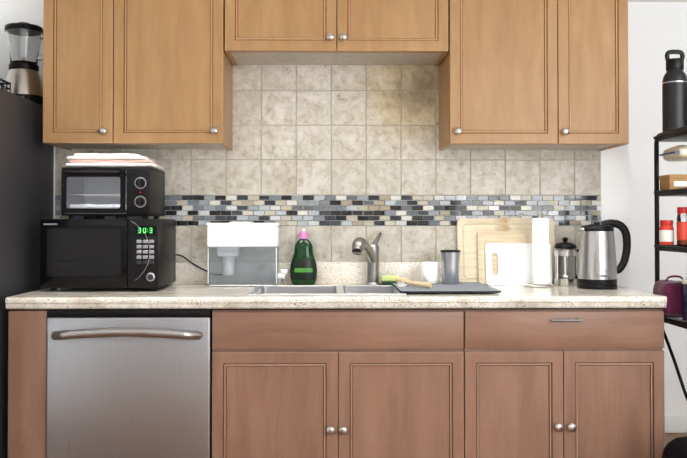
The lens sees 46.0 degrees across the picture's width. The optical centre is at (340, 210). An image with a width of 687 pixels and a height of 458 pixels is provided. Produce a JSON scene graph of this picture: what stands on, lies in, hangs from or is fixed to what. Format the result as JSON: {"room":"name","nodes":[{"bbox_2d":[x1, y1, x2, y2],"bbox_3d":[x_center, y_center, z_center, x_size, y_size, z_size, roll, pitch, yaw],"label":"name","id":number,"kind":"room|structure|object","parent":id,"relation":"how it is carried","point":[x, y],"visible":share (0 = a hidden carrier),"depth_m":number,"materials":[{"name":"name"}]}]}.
{"room":"kitchen","nodes":[
{"label":"kitchen","id":0,"kind":"room"},
{"bbox_2d":[0,0,629,287],"bbox_3d":[-0.715,0.025,4.059,4.000,2.440,0.970,0,-1,-1],"label":"wall","id":1,"kind":"structure","parent":0,"point":[334,161],"depth_m":3.59,"materials":[{"name":"beige tile"}]},
{"bbox_2d":[43,0,232,149],"bbox_3d":[-0.836,-0.667,3.405,0.725,0.795,0.350,0,-1,-1],"label":"upper cabinet","id":2,"kind":"object","parent":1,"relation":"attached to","point":[137,74],"visible":1,"depth_m":3.26,"materials":[{"name":"brown wood"}]},
{"bbox_2d":[225,0,447,65],"bbox_3d":[-0.015,-0.854,3.422,0.908,0.420,0.350,0,-1,-1],"label":"upper cabinet","id":3,"kind":"object","parent":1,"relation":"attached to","point":[336,32],"visible":0.98,"depth_m":3.28,"materials":[{"name":"brown wood"}]},
{"bbox_2d":[439,0,628,150],"bbox_3d":[0.808,-0.666,3.433,0.731,0.795,0.350,0,-1,-1],"label":"upper cabinet","id":4,"kind":"object","parent":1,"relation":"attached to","point":[533,74],"visible":1,"depth_m":3.29,"materials":[{"name":"brown wood"}]},
{"bbox_2d":[628,2,686,414],"bbox_3d":[1.976,0.034,4.640,1.400,2.440,0.100,0,-1,-1],"label":"wall","id":5,"kind":"structure","parent":0,"point":[657,31],"depth_m":4.59,"materials":[{"name":"white paint"}]},
{"bbox_2d":[665,415,686,432],"bbox_3d":[1.928,1.203,4.564,1.298,0.099,0.014,0,-1,-1],"label":"baseboard","id":6,"kind":"structure","parent":5,"relation":"attached to","point":[675,423],"depth_m":4.56,"materials":[{"name":"white paint"}]},
{"bbox_2d":[628,0,686,1],"bbox_3d":[0.022,-1.256,1.895,5.400,0.060,5.560,0,-1,-1],"label":"ceiling","id":7,"kind":"structure","parent":0,"point":[657,0],"depth_m":4.58,"materials":[{"name":"white paint"}]},
{"bbox_2d":[665,433,686,445],"bbox_3d":[0.022,1.243,1.858,5.400,0.060,5.560,0,-1,-1],"label":"floor","id":8,"kind":"structure","parent":0,"point":[669,437],"depth_m":4.48,"materials":[{"name":"brown wood"}]},
{"bbox_2d":[0,88,53,457],"bbox_3d":[-1.638,0.390,3.127,0.762,1.682,0.863,0,-1,-1],"label":"refrigerator","id":9,"kind":"object","parent":8,"relation":"on","point":[26,175],"visible":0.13,"depth_m":3.17,"materials":[{"name":"grey metal"}]},
{"bbox_2d":[0,78,10,91],"bbox_3d":[-1.547,-0.486,3.172,0.425,0.070,0.230,0,-1,-1],"label":"wire basket","id":10,"kind":"object","parent":9,"relation":"on","point":[6,83],"visible":0.5,"depth_m":3.25,"materials":[{"name":"black"}]},
{"bbox_2d":[4,22,42,105],"bbox_3d":[-1.321,-0.622,3.422,0.197,0.348,0.167,0,-1,-1],"label":"blender","id":11,"kind":"object","parent":9,"relation":"on","point":[23,78],"visible":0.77,"depth_m":3.37,"materials":[{"name":"silver plastic"}]},
{"bbox_2d":[8,309,49,457],"bbox_3d":[-1.148,0.802,3.258,0.140,0.862,0.610,0,-1,-1],"label":"cabinet end panel","id":12,"kind":"object","parent":8,"relation":"on","point":[27,357],"visible":0.45,"depth_m":2.96,"materials":[{"name":"brown wood"}]},
{"bbox_2d":[46,309,211,457],"bbox_3d":[-0.776,0.800,3.214,0.594,0.865,0.654,0,-1,-1],"label":"dishwasher","id":13,"kind":"object","parent":8,"relation":"on","point":[129,383],"visible":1,"depth_m":2.94,"materials":[{"name":"silver metal"}]},
{"bbox_2d":[5,262,666,309],"bbox_3d":[-0.011,0.297,3.268,2.410,0.147,0.643,0,-1,-1],"label":"countertop","id":14,"kind":"structure","parent":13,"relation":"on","point":[189,288],"depth_m":2.97,"materials":[{"name":"stone"}]},
{"bbox_2d":[40,219,207,290],"bbox_3d":[-0.816,0.178,3.355,0.726,0.286,0.398,0,-1,-1],"label":"microwave","id":15,"kind":"object","parent":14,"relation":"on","point":[107,253],"visible":0.96,"depth_m":3.17,"materials":[{"name":"black plastic"}]},
{"bbox_2d":[61,167,164,218],"bbox_3d":[-0.929,-0.068,3.322,0.354,0.204,0.319,0,-1,-1],"label":"toaster oven","id":16,"kind":"object","parent":15,"relation":"on","point":[87,192],"visible":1,"depth_m":3.20,"materials":[{"name":"black metal"}]},
{"bbox_2d":[66,153,163,169],"bbox_3d":[-0.921,-0.200,3.334,0.348,0.058,0.241,0,-1,-1],"label":"folded towel","id":17,"kind":"object","parent":16,"relation":"on","point":[120,160],"visible":0.96,"depth_m":3.22,"materials":[{"name":"white fabric"}]},
{"bbox_2d":[206,222,287,285],"bbox_3d":[-0.397,0.186,3.486,0.340,0.274,0.138,0,-1,-1],"label":"water dispenser","id":18,"kind":"object","parent":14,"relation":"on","point":[243,253],"visible":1,"depth_m":3.42,"materials":[{"name":"white plastic"}]},
{"bbox_2d":[290,228,316,284],"bbox_3d":[-0.158,0.201,3.515,0.120,0.245,0.068,0,-1,-1],"label":"dish soap bottle","id":19,"kind":"object","parent":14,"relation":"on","point":[303,268],"visible":1,"depth_m":3.49,"materials":[{"name":"green plastic"}]},
{"bbox_2d":[248,285,406,295],"bbox_3d":[-0.050,0.408,3.210,0.590,0.190,0.418,0,-1,-1],"label":"sink","id":20,"kind":"object","parent":14,"relation":"in","point":[323,290],"visible":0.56,"depth_m":3.40,"materials":[{"name":"silver metal"}]},
{"bbox_2d":[352,232,381,284],"bbox_3d":[0.113,0.206,3.387,0.075,0.229,0.323,0,-1,15],"label":"faucet","id":21,"kind":"object","parent":14,"relation":"on","point":[360,245],"visible":1,"depth_m":3.48,"materials":[{"name":"silver metal"}]},
{"bbox_2d":[380,275,398,284],"bbox_3d":[0.215,0.300,3.474,0.084,0.045,0.066,0,-1,-1],"label":"sponge","id":22,"kind":"object","parent":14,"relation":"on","point":[388,279],"visible":0.73,"depth_m":3.45,"materials":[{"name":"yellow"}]},
{"bbox_2d":[392,282,500,292],"bbox_3d":[0.415,0.310,3.275,0.388,0.007,0.455,0,-1,-1],"label":"drying mat","id":23,"kind":"object","parent":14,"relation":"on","point":[466,287],"visible":0.88,"depth_m":3.17,"materials":[{"name":"grey"}]},
{"bbox_2d":[396,278,432,287],"bbox_3d":[0.294,0.289,3.234,0.137,0.036,0.142,0,-1,-1],"label":"dish brush","id":24,"kind":"object","parent":23,"relation":"on","point":[402,282],"visible":1,"depth_m":3.23,"materials":[{"name":"brown wood"}]},
{"bbox_2d":[420,262,438,283],"bbox_3d":[0.383,0.265,3.439,0.080,0.089,0.101,0,-1,-1],"label":"mug","id":25,"kind":"object","parent":23,"relation":"on","point":[429,272],"visible":0.9,"depth_m":3.41,"materials":[{"name":"white ceramic"}]},
{"bbox_2d":[440,250,460,283],"bbox_3d":[0.467,0.238,3.416,0.085,0.142,0.085,0,-1,-1],"label":"tumbler","id":26,"kind":"object","parent":23,"relation":"on","point":[450,263],"visible":1,"depth_m":3.38,"materials":[{"name":"silver metal"}]},
{"bbox_2d":[477,231,528,284],"bbox_3d":[0.715,0.207,3.539,0.226,0.232,0.043,0,-1,-1],"label":"cutting board","id":27,"kind":"object","parent":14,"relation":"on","point":[484,238],"visible":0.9,"depth_m":3.54,"materials":[{"name":"brown wood"}]},
{"bbox_2d":[457,218,554,283],"bbox_3d":[0.732,0.179,3.565,0.428,0.290,0.053,0,-1,-1],"label":"cutting board","id":28,"kind":"object","parent":14,"relation":"on","point":[468,229],"visible":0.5,"depth_m":3.56,"materials":[{"name":"brown wood"}]},
{"bbox_2d":[485,243,551,284],"bbox_3d":[0.777,0.233,3.521,0.287,0.180,0.030,0,-1,-1],"label":"cutting board","id":29,"kind":"object","parent":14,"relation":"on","point":[514,263],"visible":0.83,"depth_m":3.52,"materials":[{"name":"white plastic"}]},
{"bbox_2d":[524,212,555,287],"bbox_3d":[0.848,0.163,3.436,0.132,0.318,0.132,0,-1,-1],"label":"paper towel holder","id":30,"kind":"object","parent":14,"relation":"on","point":[540,251],"visible":1,"depth_m":3.41,"materials":[{"name":"white paper"}]},
{"bbox_2d":[554,237,578,285],"bbox_3d":[0.993,0.219,3.492,0.137,0.208,0.096,0,-1,-1],"label":"press","id":31,"kind":"object","parent":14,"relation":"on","point":[565,253],"visible":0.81,"depth_m":3.45,"materials":[{"name":"silver glass"}]},
{"bbox_2d":[576,219,630,289],"bbox_3d":[1.089,0.178,3.342,0.228,0.284,0.160,0,-1,-1],"label":"electric kettle","id":32,"kind":"object","parent":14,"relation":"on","point":[599,268],"visible":1,"depth_m":3.29,"materials":[{"name":"silver metal"}]},
{"bbox_2d":[212,310,463,457],"bbox_3d":[-0.012,0.802,3.258,0.926,0.862,0.648,0,-1,-1],"label":"base cabinet","id":33,"kind":"object","parent":8,"relation":"on","point":[337,383],"visible":0.94,"depth_m":2.97,"materials":[{"name":"brown wood"}]},
{"bbox_2d":[463,309,664,457],"bbox_3d":[0.824,0.802,3.272,0.742,0.862,0.649,0,-1,-1],"label":"base cabinet","id":34,"kind":"object","parent":8,"relation":"on","point":[570,383],"visible":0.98,"depth_m":2.98,"materials":[{"name":"brown wood"}]},
{"bbox_2d":[653,126,686,400],"bbox_3d":[1.571,0.463,3.011,0.673,1.533,0.358,0,-1,-1],"label":"storage rack","id":35,"kind":"object","parent":8,"relation":"on","point":[677,135],"visible":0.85,"depth_m":3.10,"materials":[{"name":"black metal"}]},
{"bbox_2d":[659,220,673,244],"bbox_3d":[1.273,0.086,3.155,0.054,0.096,0.054,0,-1,-1],"label":"spice jar","id":36,"kind":"object","parent":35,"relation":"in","point":[666,232],"visible":1,"depth_m":3.13,"materials":[{"name":"red"}]},
{"bbox_2d":[653,275,682,315],"bbox_3d":[1.272,0.324,3.075,0.136,0.156,0.130,0,-1,-1],"label":"pouch","id":37,"kind":"object","parent":35,"relation":"in","point":[671,290],"visible":0.6,"depth_m":3.02,"materials":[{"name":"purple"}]},
{"bbox_2d":[659,145,686,161],"bbox_3d":[1.345,-0.216,3.062,0.215,0.056,0.163,0,-1,-1],"label":"chip bag","id":38,"kind":"object","parent":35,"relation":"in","point":[678,153],"visible":1,"depth_m":3.02,"materials":[{"name":"beige plastic"}]},
{"bbox_2d":[659,174,686,189],"bbox_3d":[1.292,-0.108,3.122,0.084,0.058,0.100,0,-1,-1],"label":"kraft box","id":39,"kind":"object","parent":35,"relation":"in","point":[673,181],"visible":0.9,"depth_m":3.07,"materials":[{"name":"brown cardboard"}]},
{"bbox_2d":[662,50,686,131],"bbox_3d":[1.294,-0.458,3.125,0.093,0.328,0.093,0,-1,-1],"label":"water bottle","id":40,"kind":"object","parent":35,"relation":"on","point":[674,98],"visible":0.96,"depth_m":3.09,"materials":[{"name":"black metal"}]},
{"bbox_2d":[676,207,686,244],"bbox_3d":[1.314,0.060,3.106,0.041,0.146,0.041,0,-1,-1],"label":"spice jar","id":41,"kind":"object","parent":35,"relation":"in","point":[681,223],"visible":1,"depth_m":3.09,"materials":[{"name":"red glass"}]},
{"bbox_2d":[682,279,686,321],"bbox_3d":[1.306,0.328,2.949,0.113,0.153,0.113,0,-1,-1],"label":"tin","id":42,"kind":"object","parent":35,"relation":"in","point":[684,300],"visible":1,"depth_m":2.94,"materials":[{"name":"blue metal"}]},
{"bbox_2d":[662,436,686,457],"bbox_3d":[1.365,0.959,2.603,0.581,0.536,0.403,0,-1,-1],"label":"backpack","id":43,"kind":"object","parent":8,"relation":"on","point":[676,447],"visible":1,"depth_m":2.66,"materials":[{"name":"black fabric"}]}
]}

